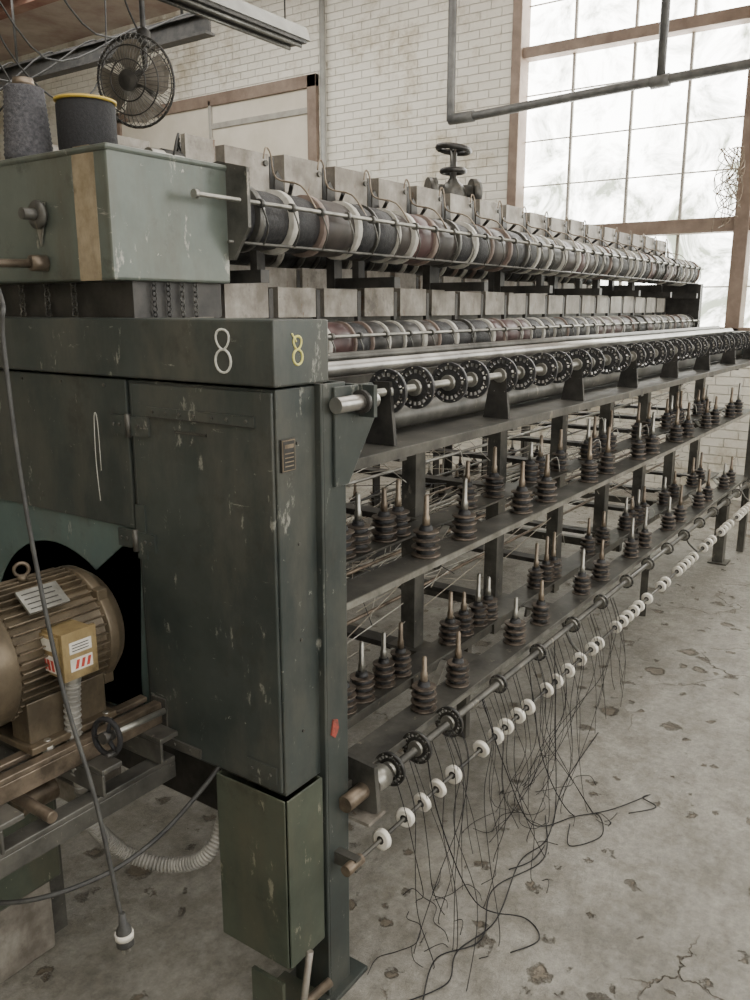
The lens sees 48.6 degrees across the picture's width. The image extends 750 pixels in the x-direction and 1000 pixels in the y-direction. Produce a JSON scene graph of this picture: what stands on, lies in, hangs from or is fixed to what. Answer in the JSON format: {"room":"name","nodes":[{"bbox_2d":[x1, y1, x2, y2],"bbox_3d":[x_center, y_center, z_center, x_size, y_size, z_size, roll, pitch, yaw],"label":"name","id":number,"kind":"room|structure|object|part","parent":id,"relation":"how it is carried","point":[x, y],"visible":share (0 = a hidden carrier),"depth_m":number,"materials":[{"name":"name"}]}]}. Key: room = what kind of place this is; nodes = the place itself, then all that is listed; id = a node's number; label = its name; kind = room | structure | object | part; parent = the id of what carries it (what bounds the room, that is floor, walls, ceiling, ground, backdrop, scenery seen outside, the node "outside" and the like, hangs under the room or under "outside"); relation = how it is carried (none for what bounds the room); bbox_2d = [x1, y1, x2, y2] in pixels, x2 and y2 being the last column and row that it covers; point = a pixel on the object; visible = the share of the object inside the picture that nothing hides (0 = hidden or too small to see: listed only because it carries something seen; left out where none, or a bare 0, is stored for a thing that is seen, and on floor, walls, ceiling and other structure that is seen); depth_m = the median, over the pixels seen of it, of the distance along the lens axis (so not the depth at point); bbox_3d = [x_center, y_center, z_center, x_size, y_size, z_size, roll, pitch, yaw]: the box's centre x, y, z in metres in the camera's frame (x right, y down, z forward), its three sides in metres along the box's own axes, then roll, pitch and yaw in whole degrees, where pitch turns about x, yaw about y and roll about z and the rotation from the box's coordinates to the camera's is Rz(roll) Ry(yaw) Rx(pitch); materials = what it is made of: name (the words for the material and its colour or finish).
{"room":"factory floor","nodes":[
{"label":"factory floor","id":0,"kind":"room"},
{"bbox_2d":[0,0,179,61],"bbox_3d":[-2.431,-4.143,3.277,15.700,0.100,11.000,9,16,34],"label":"ceiling","id":1,"kind":"structure","parent":0,"point":[53,24],"depth_m":9.63,"materials":[{"name":"paint"}]},
{"bbox_2d":[0,0,58,19],"bbox_3d":[-0.314,-4.603,6.161,15.350,0.299,0.140,9,16,34],"label":"joist","id":2,"kind":"object","parent":1,"relation":"attached to","point":[20,6],"depth_m":8.39,"materials":[{"name":"brown wood"}]},
{"bbox_2d":[0,0,191,111],"bbox_3d":[-3.639,-3.600,6.570,4.625,1.981,2.300,9,16,34],"label":"overhead wires","id":3,"kind":"object","parent":1,"relation":"hanging from","point":[9,81],"visible":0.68,"depth_m":6.01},
{"bbox_2d":[0,0,214,90],"bbox_3d":[-4.085,-4.581,8.106,6.900,1.220,0.100,9,16,34],"label":"i-beam","id":4,"kind":"structure","parent":1,"relation":"attached to","point":[190,28],"depth_m":7.04,"materials":[{"name":"black metal"}]},
{"bbox_2d":[96,0,175,128],"bbox_3d":[-1.331,-3.216,4.486,0.456,2.249,0.317,9,16,34],"label":"wall fan","id":5,"kind":"object","parent":1,"relation":"hanging from","point":[139,86],"visible":0.96,"depth_m":4.63,"materials":[{"name":"metal"}]},
{"bbox_2d":[158,0,310,50],"bbox_3d":[-1.044,-3.662,4.805,0.200,1.525,1.850,9,16,34],"label":"fluorescent light","id":6,"kind":"object","parent":1,"relation":"hanging from","point":[239,15],"visible":1,"depth_m":5.24,"materials":[{"name":"white metal"}]},
{"bbox_2d":[447,0,749,124],"bbox_3d":[2.602,-3.820,5.824,4.787,1.676,0.095,9,16,34],"label":"pipes","id":7,"kind":"object","parent":1,"relation":"hanging from","point":[662,79],"visible":1,"depth_m":6.56,"materials":[{"name":"grey metal"}]},
{"bbox_2d":[0,461,749,999],"bbox_3d":[-2.431,0.631,4.379,15.700,0.100,11.000,9,16,34],"label":"floor","id":8,"kind":"structure","parent":0,"point":[657,906],"depth_m":2.45,"materials":[{"name":"concrete"}]},
{"bbox_2d":[0,695,177,983],"bbox_3d":[-0.843,0.779,1.825,0.706,0.761,0.570,9,16,34],"label":"stand","id":9,"kind":"object","parent":8,"relation":"on","point":[33,829],"visible":0.77,"depth_m":1.76,"materials":[{"name":"metal"}]},
{"bbox_2d":[0,561,221,905],"bbox_3d":[-0.764,0.482,1.770,0.833,0.730,0.432,4,14,19],"label":"motor","id":10,"kind":"object","parent":9,"relation":"on","point":[86,620],"visible":0.77,"depth_m":1.66,"materials":[{"name":"metal"}]},
{"bbox_2d":[0,133,749,999],"bbox_3d":[0.853,-0.357,4.063,2.033,1.983,5.852,9,16,34],"label":"machine","id":11,"kind":"object","parent":8,"relation":"on","point":[207,344],"visible":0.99,"depth_m":1.95,"materials":[{"name":"green paint"}]},
{"bbox_2d":[3,76,52,159],"bbox_3d":[-0.781,-0.848,1.861,0.107,0.176,0.107,9,16,34],"label":"cone","id":12,"kind":"object","parent":11,"relation":"on","point":[26,125],"visible":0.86,"depth_m":1.82,"materials":[{"name":"grey fabric"}]},
{"bbox_2d":[0,289,134,954],"bbox_3d":[-0.685,0.104,1.607,0.088,1.075,1.035,-8,15,-31],"label":"power cable","id":13,"kind":"object","parent":11,"relation":"attached to","point":[124,934],"visible":1,"depth_m":1.28,"materials":[{"name":"rubber"}]},
{"bbox_3d":[-0.994,0.231,2.200,1.180,0.500,0.006,9,16,34],"label":"arched panel","id":14,"kind":"part","parent":11,"relation":"part of","materials":[{"name":"teal paint"}]},
{"bbox_2d":[53,93,117,149],"bbox_3d":[-0.642,-0.824,1.855,0.135,0.132,0.135,9,16,34],"label":"thread spool","id":15,"kind":"object","parent":11,"relation":"on","point":[81,119],"visible":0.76,"depth_m":1.80,"materials":[{"name":"black fabric"}]},
{"bbox_3d":[0.749,-0.806,3.604,0.985,0.650,4.320,9,16,34],"label":"frame","id":16,"kind":"part","parent":11,"relation":"part of","materials":[{"name":"metal"}]},
{"bbox_2d":[354,358,749,470],"bbox_3d":[0.544,-0.585,3.886,1.582,0.048,4.385,9,16,34],"label":"tray","id":17,"kind":"object","parent":11,"relation":"on","point":[415,434],"depth_m":2.39,"materials":[{"name":"metal"}]},
{"bbox_2d":[442,456,451,476],"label":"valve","id":18,"kind":"object","parent":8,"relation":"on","point":[447,464],"depth_m":5.69,"materials":[{"name":"metal"}]},
{"bbox_2d":[0,0,749,500],"bbox_3d":[0.705,-2.732,8.053,15.500,4.800,0.300,9,16,34],"label":"wall","id":19,"kind":"structure","parent":0,"point":[386,61],"depth_m":7.94,"materials":[{"name":"brick"}]},
{"bbox_2d":[116,73,319,161],"bbox_3d":[-1.899,-3.583,9.495,3.200,1.910,0.050,9,16,34],"label":"window","id":20,"kind":"structure","parent":19,"relation":"in","point":[309,82],"depth_m":8.79,"materials":[{"name":"brown paint"}]},
{"bbox_2d":[122,89,307,159],"bbox_3d":[-1.879,-3.588,9.498,2.930,1.660,0.019,9,16,34],"label":"board","id":21,"kind":"object","parent":20,"relation":"attached to","point":[288,135],"visible":0.29,"depth_m":9.02,"materials":[{"name":"white paint"}]},
{"bbox_2d":[319,0,326,167],"bbox_3d":[-0.523,-2.866,8.636,0.059,4.800,0.059,9,16,34],"label":"pipe","id":22,"kind":"object","parent":19,"relation":"attached to","point":[321,2],"visible":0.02,"depth_m":8.31,"materials":[{"name":"grey metal"}]},
{"bbox_2d":[424,142,482,199],"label":"valve","id":23,"kind":"object","parent":19,"relation":"on","point":[454,185],"depth_m":5.25,"materials":[{"name":"metal"}]},
{"bbox_2d":[507,0,749,330],"bbox_3d":[2.936,-2.869,6.317,4.140,3.250,0.180,9,16,34],"label":"window","id":24,"kind":"structure","parent":19,"relation":"in","point":[523,53],"depth_m":6.79,"materials":[{"name":"brown paint"}]},
{"bbox_2d":[524,0,749,326],"bbox_3d":[2.999,-2.890,6.405,4.140,3.250,0.020,9,16,34],"label":"window glass","id":25,"kind":"object","parent":24,"relation":"attached to","point":[659,150],"visible":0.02,"depth_m":6.90,"materials":[{"name":"grey"}]},
{"bbox_2d":[711,146,744,231],"bbox_3d":[2.713,-2.387,6.387,0.223,0.627,0.094,9,16,34],"label":"vine","id":26,"kind":"object","parent":24,"relation":"attached to","point":[733,158],"visible":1,"depth_m":6.37,"materials":[{"name":"brown plant"}]}
]}

